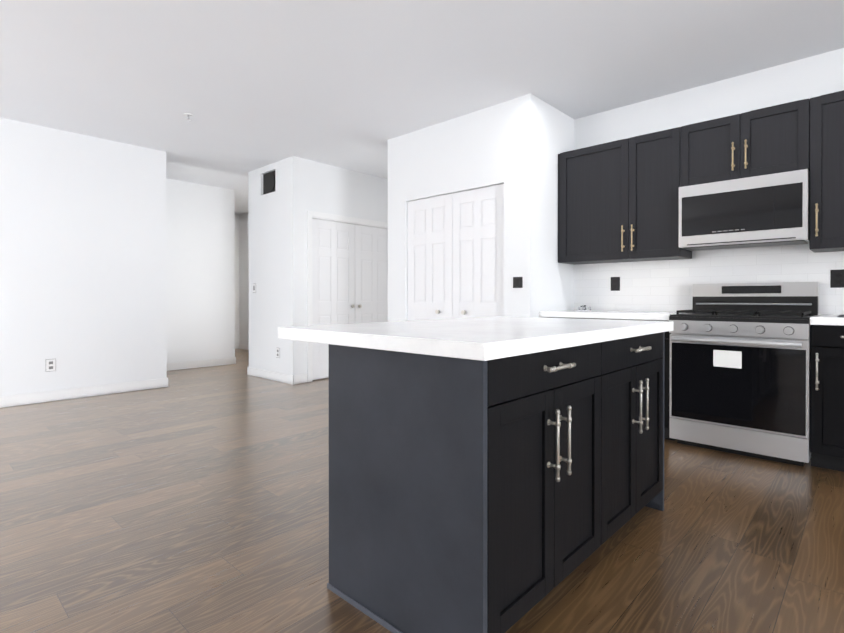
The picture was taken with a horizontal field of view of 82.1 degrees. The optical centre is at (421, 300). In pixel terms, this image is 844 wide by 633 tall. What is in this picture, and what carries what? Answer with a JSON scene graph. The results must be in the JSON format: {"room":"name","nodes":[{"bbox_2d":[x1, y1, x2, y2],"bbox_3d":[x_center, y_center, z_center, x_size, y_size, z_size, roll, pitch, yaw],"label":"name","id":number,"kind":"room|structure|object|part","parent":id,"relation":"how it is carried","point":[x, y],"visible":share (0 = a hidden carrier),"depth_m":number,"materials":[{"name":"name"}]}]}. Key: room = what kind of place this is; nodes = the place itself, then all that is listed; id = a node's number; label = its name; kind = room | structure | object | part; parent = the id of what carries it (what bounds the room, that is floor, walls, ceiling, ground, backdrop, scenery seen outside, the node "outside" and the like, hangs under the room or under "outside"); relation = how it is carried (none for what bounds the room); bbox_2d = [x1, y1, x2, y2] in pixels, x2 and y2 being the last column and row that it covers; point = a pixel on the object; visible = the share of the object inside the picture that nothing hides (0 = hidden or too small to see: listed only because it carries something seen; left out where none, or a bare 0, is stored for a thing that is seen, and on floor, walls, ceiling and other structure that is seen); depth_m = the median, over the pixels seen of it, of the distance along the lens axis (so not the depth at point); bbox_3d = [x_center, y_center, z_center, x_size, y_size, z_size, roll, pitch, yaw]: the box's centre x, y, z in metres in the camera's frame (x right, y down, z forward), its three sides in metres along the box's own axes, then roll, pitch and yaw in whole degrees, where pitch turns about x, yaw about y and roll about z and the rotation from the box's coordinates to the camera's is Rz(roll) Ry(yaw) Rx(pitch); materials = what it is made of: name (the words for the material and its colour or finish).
{"room":"kitchen","nodes":[
{"label":"kitchen","id":0,"kind":"room"},
{"bbox_2d":[0,118,166,396],"bbox_3d":[-4.977,-0.347,3.556,0.150,2.720,5.760,0,0,43],"label":"wall","id":1,"kind":"structure","parent":0,"point":[83,302],"depth_m":5.00,"materials":[{"name":"paint"}]},
{"bbox_2d":[46,359,55,371],"bbox_3d":[-3.691,0.648,4.823,0.008,0.123,0.083,0,0,43],"label":"outlet","id":2,"kind":"object","parent":1,"relation":"attached to","point":[50,364],"visible":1,"depth_m":4.82,"materials":[{"name":"white plastic"}]},
{"bbox_2d":[0,378,167,407],"bbox_3d":[-4.871,0.961,3.575,0.047,0.105,5.624,0,0,43],"label":"baseboard","id":3,"kind":"structure","parent":1,"relation":"attached to","point":[36,397],"depth_m":4.99,"materials":[{"name":"paint"}]},
{"bbox_2d":[166,178,234,362],"bbox_3d":[-5.444,-0.352,4.990,0.150,2.720,7.220,0,0,43],"label":"wall","id":4,"kind":"structure","parent":0,"point":[200,259],"depth_m":7.19,"materials":[{"name":"paint"}]},
{"bbox_2d":[167,357,235,370],"bbox_3d":[-5.328,0.955,4.999,0.017,0.105,7.084,0,0,43],"label":"baseboard","id":5,"kind":"structure","parent":4,"relation":"attached to","point":[222,361],"depth_m":7.18,"materials":[{"name":"paint"}]},
{"bbox_2d":[235,214,238,348],"bbox_3d":[-5.763,-0.363,7.735,0.100,2.720,11.000,0,0,43],"label":"wall","id":6,"kind":"structure","parent":0,"point":[236,281],"depth_m":9.82,"materials":[{"name":"paint"}]},
{"bbox_2d":[239,213,248,344],"bbox_3d":[-2.471,-0.368,8.781,3.290,2.720,0.120,0,0,43],"label":"wall","id":7,"kind":"structure","parent":0,"point":[243,282],"depth_m":9.73,"materials":[{"name":"paint"}]},
{"bbox_2d":[239,344,248,349],"bbox_3d":[-2.516,0.940,8.734,3.293,0.105,0.017,0,0,43],"label":"baseboard","id":8,"kind":"structure","parent":7,"relation":"attached to","point":[241,346],"depth_m":9.69,"materials":[{"name":"paint"}]},
{"bbox_2d":[0,349,843,632],"bbox_3d":[-0.278,1.047,2.626,15.100,0.060,11.000,0,0,43],"label":"floor","id":9,"kind":"structure","parent":0,"point":[193,500],"depth_m":2.13,"materials":[{"name":"brown wood"}]},
{"bbox_2d":[247,367,294,384],"bbox_3d":[-1.928,0.950,6.137,1.097,0.105,0.020,0,0,43],"label":"baseboard","id":10,"kind":"structure","parent":9,"relation":"on","point":[285,378],"depth_m":6.10,"materials":[{"name":"paint"}]},
{"bbox_2d":[248,156,387,375],"bbox_3d":[-0.586,-0.363,7.591,1.090,2.720,3.950,0,0,43],"label":"wall block","id":11,"kind":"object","parent":9,"relation":"on","point":[277,225],"visible":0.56,"depth_m":6.09,"materials":[{"name":"paint"}]},
{"bbox_2d":[263,171,274,194],"bbox_3d":[-1.810,-1.498,6.324,0.390,0.310,0.395,0,0,43],"label":"vent duct","id":12,"kind":"object","parent":11,"relation":"attached to","point":[269,182],"visible":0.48,"depth_m":6.20,"materials":[{"name":"grey metal"}]},
{"bbox_2d":[276,348,279,357],"bbox_3d":[-1.786,0.653,6.007,0.083,0.123,0.008,0,0,43],"label":"outlet","id":13,"kind":"object","parent":11,"relation":"attached to","point":[277,352],"visible":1,"depth_m":6.00,"materials":[{"name":"white plastic"}]},
{"bbox_2d":[307,211,387,381],"bbox_3d":[-0.911,-0.047,6.521,0.136,2.097,1.550,0,0,43],"label":"door frame","id":14,"kind":"structure","parent":11,"relation":"attached to","point":[311,215],"depth_m":5.94,"materials":[{"name":"paint"}]},
{"bbox_2d":[312,219,387,379],"bbox_3d":[-0.912,-0.012,6.520,0.035,2.006,1.393,0,0,43],"label":"closet door","id":15,"kind":"structure","parent":14,"relation":"attached to","point":[349,265],"depth_m":6.39,"materials":[{"name":"paint"}]},
{"bbox_2d":[388,93,573,321],"bbox_3d":[1.486,-0.356,5.912,1.730,2.720,3.580,0,0,43],"label":"wall block","id":16,"kind":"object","parent":9,"relation":"on","point":[516,146],"visible":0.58,"depth_m":4.30,"materials":[{"name":"paint"}]},
{"bbox_2d":[408,184,503,320],"bbox_3d":[0.285,-0.009,4.621,1.191,2.016,0.077,0,0,43],"label":"pantry door","id":17,"kind":"structure","parent":16,"relation":"attached to","point":[455,254],"depth_m":4.58,"materials":[{"name":"paint"}]},
{"bbox_3d":[0.273,0.114,4.609,0.360,0.040,0.042,0,0,43],"label":"pantry door knobs","id":18,"kind":"part","parent":17,"relation":"part of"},
{"bbox_2d":[513,277,522,287],"bbox_3d":[0.806,-0.149,4.092,0.093,0.093,0.008,0,0,43],"label":"light switch","id":19,"kind":"object","parent":16,"relation":"attached to","point":[517,282],"visible":1,"depth_m":4.09,"materials":[{"name":"black plastic"}]},
{"bbox_2d":[327,328,672,632],"bbox_3d":[0.433,0.585,2.020,0.711,0.870,1.494,0,0,43],"label":"kitchen island","id":20,"kind":"object","parent":9,"relation":"on","point":[501,474],"depth_m":1.49,"materials":[{"name":"grey wood"}]},
{"bbox_2d":[278,316,672,363],"bbox_3d":[0.331,0.127,2.116,0.980,0.046,1.560,0,0,43],"label":"island countertop","id":21,"kind":"structure","parent":20,"relation":"on","point":[480,338],"depth_m":1.64,"materials":[{"name":"white stone"}]},
{"bbox_2d":[544,317,675,439],"bbox_3d":[1.601,0.578,4.015,1.027,0.868,0.638,0,0,43],"label":"base cabinet","id":22,"kind":"object","parent":9,"relation":"on","point":[667,335],"depth_m":3.45,"materials":[{"name":"black wood"}]},
{"bbox_2d":[539,309,683,320],"bbox_3d":[1.592,0.119,4.004,1.027,0.045,0.663,0,0,43],"label":"countertop","id":23,"kind":"structure","parent":22,"relation":"on","point":[613,315],"depth_m":3.76,"materials":[{"name":"white stone"}]},
{"bbox_2d":[576,305,592,310],"bbox_3d":[1.435,0.069,4.327,0.140,0.052,0.114,0,0,43],"label":"faucet","id":24,"kind":"object","parent":23,"relation":"on","point":[583,307],"depth_m":4.32,"materials":[{"name":"silver metal"}]},
{"bbox_2d":[669,282,818,465],"bbox_3d":[2.221,0.444,3.360,0.768,1.140,0.734,0,0,43],"label":"range","id":25,"kind":"object","parent":9,"relation":"on","point":[739,368],"visible":0.94,"depth_m":3.16,"materials":[{"name":"silver metal"}]},
{"bbox_2d":[810,325,843,471],"bbox_3d":[2.706,0.582,2.985,0.450,0.868,0.638,0,0,43],"label":"base cabinet","id":26,"kind":"object","parent":9,"relation":"on","point":[827,391],"depth_m":2.86,"materials":[{"name":"black wood"}]},
{"bbox_2d":[810,314,843,324],"bbox_3d":[3.022,0.125,2.671,1.339,0.045,0.663,0,0,43],"label":"countertop","id":27,"kind":"structure","parent":26,"relation":"on","point":[821,319],"depth_m":2.84,"materials":[{"name":"white stone"}]},
{"bbox_2d":[0,0,843,214],"bbox_3d":[-0.278,-1.743,2.615,15.100,0.080,11.000,0,0,43],"label":"ceiling","id":28,"kind":"structure","parent":0,"point":[252,85],"depth_m":3.48,"materials":[{"name":"paint"}]},
{"bbox_2d":[184,113,192,120],"bbox_3d":[-2.154,-1.686,4.474,0.080,0.047,0.080,0,0,43],"label":"sprinkler","id":29,"kind":"object","parent":28,"relation":"attached to","point":[188,115],"visible":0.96,"depth_m":4.47,"materials":[{"name":"white plastic"}]},
{"bbox_2d":[574,48,843,314],"bbox_3d":[4.241,-0.341,2.071,7.540,2.720,0.120,0,0,43],"label":"wall","id":30,"kind":"structure","parent":0,"point":[812,76],"depth_m":3.78,"materials":[{"name":"paint"}]},
{"bbox_2d":[558,138,629,264],"bbox_3d":[1.554,-0.821,4.252,0.628,0.975,0.348,0,0,43],"label":"upper cabinet","id":31,"kind":"object","parent":30,"relation":"attached to","point":[618,200],"depth_m":4.11,"materials":[{"name":"black wood"}]},
{"bbox_2d":[611,277,619,290],"bbox_3d":[1.722,-0.145,4.322,0.083,0.123,0.008,0,0,43],"label":"outlet","id":32,"kind":"object","parent":30,"relation":"attached to","point":[615,283],"visible":1,"depth_m":4.32,"materials":[{"name":"black plastic"}]},
{"bbox_2d":[630,126,691,261],"bbox_3d":[1.922,-0.820,3.909,0.378,0.975,0.348,0,0,43],"label":"upper cabinet","id":33,"kind":"object","parent":30,"relation":"attached to","point":[656,157],"depth_m":3.78,"materials":[{"name":"black wood"}]},
{"bbox_2d":[574,244,843,314],"bbox_3d":[2.589,0.061,3.525,3.138,0.904,0.008,0,0,43],"label":"backsplash","id":34,"kind":"structure","parent":30,"relation":"attached to","point":[663,285],"depth_m":3.90,"materials":[{"name":"white tile"}]},
{"bbox_2d":[682,97,813,186],"bbox_3d":[2.340,-1.076,3.518,0.762,0.459,0.348,0,0,43],"label":"upper cabinet","id":35,"kind":"object","parent":30,"relation":"attached to","point":[773,139],"depth_m":3.35,"materials":[{"name":"black wood"}]},
{"bbox_2d":[679,169,809,250],"bbox_3d":[2.318,-0.614,3.496,0.756,0.454,0.396,0,0,43],"label":"over-the-range microwave","id":36,"kind":"object","parent":35,"relation":"attached to","point":[769,210],"visible":0.96,"depth_m":3.33,"materials":[{"name":"silver metal"}]},
{"bbox_2d":[809,90,843,252],"bbox_3d":[2.809,-0.817,3.081,0.516,0.975,0.348,0,0,43],"label":"upper cabinet","id":37,"kind":"object","parent":30,"relation":"attached to","point":[826,170],"depth_m":3.08,"materials":[{"name":"black wood"}]},
{"bbox_2d":[830,269,843,287],"bbox_3d":[2.827,-0.145,3.291,0.083,0.123,0.008,0,0,43],"label":"outlet","id":38,"kind":"object","parent":30,"relation":"attached to","point":[837,279],"visible":1,"depth_m":3.29,"materials":[{"name":"black plastic"}]}
]}

